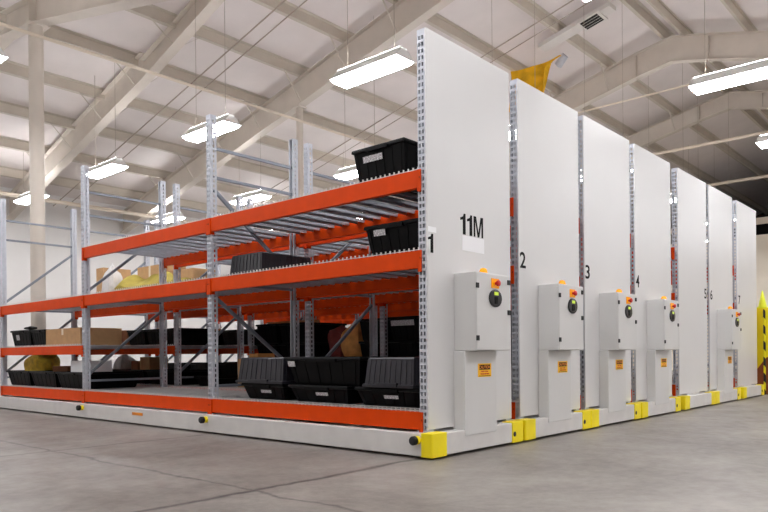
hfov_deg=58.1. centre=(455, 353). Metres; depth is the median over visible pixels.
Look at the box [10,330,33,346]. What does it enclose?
storage tote
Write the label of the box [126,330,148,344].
storage tote
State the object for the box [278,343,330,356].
storage tote
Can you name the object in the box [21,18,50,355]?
steel column
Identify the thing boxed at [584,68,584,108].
lamp
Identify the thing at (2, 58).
diffuser
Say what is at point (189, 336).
storage tote
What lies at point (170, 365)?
storage tote
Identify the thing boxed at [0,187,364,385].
wall
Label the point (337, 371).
storage tote
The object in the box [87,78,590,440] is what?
rack
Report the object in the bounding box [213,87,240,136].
lamp
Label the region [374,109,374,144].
lamp
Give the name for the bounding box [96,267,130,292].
carton
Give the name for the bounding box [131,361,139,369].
carton
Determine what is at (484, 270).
beacon light
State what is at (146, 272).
carton
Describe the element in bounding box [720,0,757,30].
roof purlin
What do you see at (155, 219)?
lamp
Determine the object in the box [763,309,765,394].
striped pole
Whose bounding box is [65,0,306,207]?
conduit
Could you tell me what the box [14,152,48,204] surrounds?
lamp
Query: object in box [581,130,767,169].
pipe
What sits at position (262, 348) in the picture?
storage tote
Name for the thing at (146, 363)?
carton
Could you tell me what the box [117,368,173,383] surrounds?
storage tote
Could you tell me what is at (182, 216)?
lamp
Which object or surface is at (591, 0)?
conduit
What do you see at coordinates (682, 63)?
lamp
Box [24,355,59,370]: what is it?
bag
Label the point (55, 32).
roof purlin
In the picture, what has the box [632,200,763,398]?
rack
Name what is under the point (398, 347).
storage tote
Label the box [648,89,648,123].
lamp
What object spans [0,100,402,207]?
roof purlin
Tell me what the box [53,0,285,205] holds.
conduit
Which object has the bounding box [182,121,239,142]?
diffuser
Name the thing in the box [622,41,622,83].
lamp
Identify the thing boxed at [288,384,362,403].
storage tote
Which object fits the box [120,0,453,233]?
rafter
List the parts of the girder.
stiffener plate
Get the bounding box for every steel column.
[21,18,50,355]
[292,104,306,197]
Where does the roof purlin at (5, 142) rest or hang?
attached to the ceiling
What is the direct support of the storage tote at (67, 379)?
on the rack at (460, 265)
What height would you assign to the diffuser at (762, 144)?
0.050 m
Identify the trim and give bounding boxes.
[632,217,767,236]
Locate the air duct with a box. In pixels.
[538,1,615,51]
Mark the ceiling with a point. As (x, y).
(496, 23)
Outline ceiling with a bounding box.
[0,0,767,245]
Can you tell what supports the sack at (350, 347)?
on the storage tote
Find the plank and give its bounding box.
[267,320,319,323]
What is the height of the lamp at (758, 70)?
3.356 m
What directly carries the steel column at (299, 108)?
on the floor
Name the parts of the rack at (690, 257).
upright frame, panel, rail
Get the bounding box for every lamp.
[0,48,7,62]
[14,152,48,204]
[89,128,127,178]
[151,216,158,223]
[166,212,172,222]
[178,212,184,219]
[182,121,205,142]
[195,5,195,56]
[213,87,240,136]
[230,136,270,204]
[330,0,412,88]
[334,165,357,179]
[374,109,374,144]
[491,0,534,139]
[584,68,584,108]
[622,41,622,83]
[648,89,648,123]
[682,63,682,94]
[688,0,767,94]
[697,96,734,224]
[756,134,767,148]
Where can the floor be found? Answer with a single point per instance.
(707, 458)
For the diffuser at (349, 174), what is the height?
0.050 m
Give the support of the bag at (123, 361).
in the storage tote
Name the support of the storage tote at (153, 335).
on the rack at (547, 296)
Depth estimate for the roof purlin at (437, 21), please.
18.54 m
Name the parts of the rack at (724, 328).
upright frame, panel, rail, door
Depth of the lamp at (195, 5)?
12.07 m
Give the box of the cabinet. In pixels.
[757,308,767,368]
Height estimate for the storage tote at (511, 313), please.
0.300 m
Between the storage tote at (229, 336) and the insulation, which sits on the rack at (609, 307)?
the storage tote at (229, 336)
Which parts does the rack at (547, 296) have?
upright frame, post, upright frame, post, upright frame, post, upright frame, panel, rail, door, emergency stop plate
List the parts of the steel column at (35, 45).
cap plate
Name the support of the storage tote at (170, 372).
on the rack at (547, 296)
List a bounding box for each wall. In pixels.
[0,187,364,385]
[706,213,767,236]
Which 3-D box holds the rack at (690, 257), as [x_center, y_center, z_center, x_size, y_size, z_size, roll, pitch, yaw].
[-0.092,-0.836,12.246,8.910,3.234,1.222,0,0,39]
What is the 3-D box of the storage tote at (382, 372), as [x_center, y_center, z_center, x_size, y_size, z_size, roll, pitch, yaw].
[-0.279,0.153,5.860,0.570,0.245,0.900,0,0,39]
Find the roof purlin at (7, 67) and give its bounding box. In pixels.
[0,60,581,229]
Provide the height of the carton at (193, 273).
0.521 m
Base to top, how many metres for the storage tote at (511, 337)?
0.300 m
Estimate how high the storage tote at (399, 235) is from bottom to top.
0.255 m
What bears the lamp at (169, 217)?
hanging from the ceiling
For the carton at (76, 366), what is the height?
0.360 m
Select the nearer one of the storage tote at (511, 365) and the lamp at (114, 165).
the storage tote at (511, 365)
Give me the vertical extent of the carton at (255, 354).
0.450 m
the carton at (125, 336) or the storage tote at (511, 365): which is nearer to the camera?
the storage tote at (511, 365)
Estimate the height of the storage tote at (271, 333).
0.300 m
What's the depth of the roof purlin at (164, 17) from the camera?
14.75 m
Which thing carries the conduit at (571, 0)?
attached to the wall at (58, 281)
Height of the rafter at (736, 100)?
3.830 m
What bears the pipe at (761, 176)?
attached to the ceiling
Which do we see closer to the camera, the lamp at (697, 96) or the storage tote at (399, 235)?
the storage tote at (399, 235)
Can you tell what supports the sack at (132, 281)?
on the rack at (547, 296)
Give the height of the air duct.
0.500 m
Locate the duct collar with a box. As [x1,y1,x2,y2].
[555,53,567,67]
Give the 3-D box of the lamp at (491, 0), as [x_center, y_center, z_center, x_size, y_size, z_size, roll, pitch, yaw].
[1.011,-5.873,12.084,1.288,4.110,0.330,0,0,39]
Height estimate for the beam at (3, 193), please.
0.110 m
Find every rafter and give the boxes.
[5,0,223,219]
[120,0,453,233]
[351,30,767,212]
[581,90,767,166]
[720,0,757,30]
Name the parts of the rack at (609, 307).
upright frame, post, upright frame, upright frame, upright frame, panel, rail, door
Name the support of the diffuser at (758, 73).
attached to the lamp at (758, 70)
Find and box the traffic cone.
[757,291,767,307]
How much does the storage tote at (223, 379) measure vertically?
0.140 m
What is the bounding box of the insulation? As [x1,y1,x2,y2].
[509,55,560,111]
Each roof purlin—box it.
[0,100,402,207]
[0,136,342,208]
[125,4,706,233]
[251,0,706,210]
[386,0,767,214]
[509,0,767,182]
[620,0,767,130]
[646,0,767,118]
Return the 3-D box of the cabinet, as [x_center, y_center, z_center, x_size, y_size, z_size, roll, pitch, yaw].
[5.867,-0.045,12.315,0.840,1.550,0.480,0,0,39]
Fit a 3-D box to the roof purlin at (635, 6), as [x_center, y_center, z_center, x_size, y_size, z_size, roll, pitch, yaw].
[5.038,-7.831,16.660,0.140,0.236,42.800,0,0,39]
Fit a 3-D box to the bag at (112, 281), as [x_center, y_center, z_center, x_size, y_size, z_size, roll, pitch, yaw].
[-5.653,-1.124,11.304,0.321,0.748,0.276,0,0,39]
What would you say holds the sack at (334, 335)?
on the storage tote
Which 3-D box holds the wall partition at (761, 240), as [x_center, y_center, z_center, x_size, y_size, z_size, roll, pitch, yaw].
[11.794,-1.934,26.249,27.800,5.220,0.150,0,0,39]
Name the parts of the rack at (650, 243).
upright frame, upright frame, panel, rail, door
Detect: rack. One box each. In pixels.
[0,27,522,457]
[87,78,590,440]
[154,115,640,427]
[218,143,680,417]
[319,168,715,409]
[347,185,741,403]
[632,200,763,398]
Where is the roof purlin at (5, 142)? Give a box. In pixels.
[0,136,342,208]
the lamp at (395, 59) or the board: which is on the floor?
the board
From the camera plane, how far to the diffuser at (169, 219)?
19.19 m
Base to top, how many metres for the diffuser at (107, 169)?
0.050 m
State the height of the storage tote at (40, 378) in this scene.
0.225 m
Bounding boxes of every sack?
[115,271,192,289]
[328,325,346,356]
[341,322,362,356]
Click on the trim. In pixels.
(762, 220)
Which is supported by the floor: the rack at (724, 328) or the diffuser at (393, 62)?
the rack at (724, 328)
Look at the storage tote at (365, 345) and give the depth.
9.20 m
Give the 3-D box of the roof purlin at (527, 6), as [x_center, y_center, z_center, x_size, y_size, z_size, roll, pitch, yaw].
[3.870,-7.484,17.597,0.140,0.236,42.800,0,0,39]
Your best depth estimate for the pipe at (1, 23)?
12.87 m
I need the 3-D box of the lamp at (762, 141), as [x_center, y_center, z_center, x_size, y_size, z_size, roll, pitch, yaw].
[6.168,-5.541,12.444,1.288,3.356,0.330,0,0,39]
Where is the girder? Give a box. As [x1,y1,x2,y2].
[0,0,169,50]
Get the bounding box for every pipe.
[0,22,581,211]
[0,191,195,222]
[578,84,688,113]
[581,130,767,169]
[631,174,767,197]
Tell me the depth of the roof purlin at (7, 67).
15.77 m
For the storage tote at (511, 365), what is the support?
on the rack at (547, 296)
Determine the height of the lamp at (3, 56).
3.230 m
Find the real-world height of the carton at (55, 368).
0.280 m
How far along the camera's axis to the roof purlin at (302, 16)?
13.94 m
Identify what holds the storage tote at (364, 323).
on the storage tote at (365, 345)
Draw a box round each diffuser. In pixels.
[0,56,6,62]
[14,195,47,204]
[89,164,126,178]
[152,216,184,223]
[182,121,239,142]
[230,194,270,204]
[331,54,412,88]
[334,170,357,179]
[689,67,767,94]
[756,141,767,148]
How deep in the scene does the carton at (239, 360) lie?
9.20 m
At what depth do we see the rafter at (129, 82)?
14.68 m
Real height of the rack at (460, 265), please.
3.234 m
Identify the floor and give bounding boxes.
[0,370,767,511]
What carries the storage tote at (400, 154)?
on the rack at (460, 265)
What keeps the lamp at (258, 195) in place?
hanging from the ceiling
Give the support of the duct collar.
attached to the ceiling
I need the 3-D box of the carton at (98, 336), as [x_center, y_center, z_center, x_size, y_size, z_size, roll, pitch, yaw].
[-5.245,-0.229,9.661,1.120,0.233,0.552,0,0,39]
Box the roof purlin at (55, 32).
[0,7,676,241]
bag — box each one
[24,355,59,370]
[102,263,122,291]
[113,354,135,368]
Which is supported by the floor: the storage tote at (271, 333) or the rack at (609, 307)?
the rack at (609, 307)
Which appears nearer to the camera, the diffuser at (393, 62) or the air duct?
the diffuser at (393, 62)
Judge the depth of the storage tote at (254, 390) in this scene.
6.56 m
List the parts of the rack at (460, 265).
upright frame, rail, post, upright frame, post, rail, upright frame, post, rail, upright frame, rail, panel, door, emergency stop plate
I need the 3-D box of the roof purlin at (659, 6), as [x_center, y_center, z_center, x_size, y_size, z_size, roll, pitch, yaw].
[5.390,-7.790,16.379,0.140,0.206,42.800,0,0,39]
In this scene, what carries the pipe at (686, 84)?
attached to the ceiling
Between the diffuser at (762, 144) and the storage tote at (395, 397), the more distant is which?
the diffuser at (762, 144)
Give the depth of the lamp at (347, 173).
14.66 m
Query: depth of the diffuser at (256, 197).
16.71 m
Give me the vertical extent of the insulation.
1.240 m
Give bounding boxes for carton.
[46,327,121,345]
[53,366,70,371]
[71,360,111,371]
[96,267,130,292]
[122,330,129,344]
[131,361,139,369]
[138,264,185,278]
[140,357,167,369]
[169,268,214,280]
[238,359,243,386]
[249,353,274,356]
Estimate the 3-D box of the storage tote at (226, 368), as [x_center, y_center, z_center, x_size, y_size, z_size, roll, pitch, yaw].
[-3.394,0.307,11.394,0.840,0.300,0.720,0,0,39]
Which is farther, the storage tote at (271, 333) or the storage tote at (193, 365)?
the storage tote at (193, 365)
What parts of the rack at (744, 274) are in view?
upright frame, panel, rail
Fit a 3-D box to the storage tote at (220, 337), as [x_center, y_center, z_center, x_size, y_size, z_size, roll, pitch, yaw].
[-4.102,-0.252,11.956,0.840,0.260,0.620,0,0,39]
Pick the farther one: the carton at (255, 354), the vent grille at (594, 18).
the vent grille at (594, 18)
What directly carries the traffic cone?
on the cabinet
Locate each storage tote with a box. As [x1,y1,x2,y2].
[6,370,49,385]
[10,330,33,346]
[29,370,60,387]
[30,329,49,345]
[55,370,141,388]
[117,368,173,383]
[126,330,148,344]
[145,329,167,344]
[145,369,219,384]
[167,328,207,344]
[168,362,219,368]
[189,362,236,374]
[194,375,237,385]
[215,331,224,345]
[218,363,236,374]
[222,329,260,345]
[228,251,310,274]
[235,357,295,383]
[241,383,296,399]
[256,324,282,343]
[256,344,281,356]
[278,322,346,342]
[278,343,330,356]
[285,356,419,385]
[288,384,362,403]
[351,137,417,193]
[354,386,419,407]
[358,341,391,355]
[360,318,392,340]
[362,357,419,388]
[364,218,418,255]
[388,316,418,339]
[388,340,419,355]
[511,313,517,336]
[511,337,517,363]
[511,365,511,398]
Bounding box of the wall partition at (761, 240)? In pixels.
[633,234,767,369]
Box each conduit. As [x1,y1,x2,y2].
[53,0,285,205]
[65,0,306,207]
[235,0,573,210]
[255,0,592,206]
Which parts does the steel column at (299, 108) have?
cap plate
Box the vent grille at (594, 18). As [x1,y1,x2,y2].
[576,10,607,31]
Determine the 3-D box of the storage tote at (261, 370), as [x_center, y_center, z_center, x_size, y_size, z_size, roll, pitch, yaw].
[-1.626,0.162,6.937,0.750,0.250,0.900,0,0,39]
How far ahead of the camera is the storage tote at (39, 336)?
9.98 m
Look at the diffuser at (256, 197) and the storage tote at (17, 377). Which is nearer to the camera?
the storage tote at (17, 377)
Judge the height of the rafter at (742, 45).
3.950 m
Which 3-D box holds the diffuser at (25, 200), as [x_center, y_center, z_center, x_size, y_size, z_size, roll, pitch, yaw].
[-10.334,-3.747,16.688,1.280,0.050,0.330,0,0,39]
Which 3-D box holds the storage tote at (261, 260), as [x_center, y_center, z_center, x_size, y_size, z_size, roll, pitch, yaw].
[-1.889,-0.889,7.051,0.560,0.215,0.680,0,0,39]
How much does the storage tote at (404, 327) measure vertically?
0.300 m
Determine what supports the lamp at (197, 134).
hanging from the ceiling
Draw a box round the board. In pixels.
[757,357,767,394]
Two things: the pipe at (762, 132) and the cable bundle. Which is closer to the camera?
the cable bundle
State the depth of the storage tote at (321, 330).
10.25 m
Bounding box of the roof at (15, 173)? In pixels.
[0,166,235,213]
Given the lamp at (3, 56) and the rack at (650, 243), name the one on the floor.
the rack at (650, 243)
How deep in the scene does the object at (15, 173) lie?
19.48 m
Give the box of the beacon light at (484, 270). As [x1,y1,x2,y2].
[479,268,487,272]
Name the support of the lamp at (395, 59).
hanging from the ceiling
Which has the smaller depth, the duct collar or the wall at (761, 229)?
the duct collar
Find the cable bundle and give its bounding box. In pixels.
[24,326,36,329]

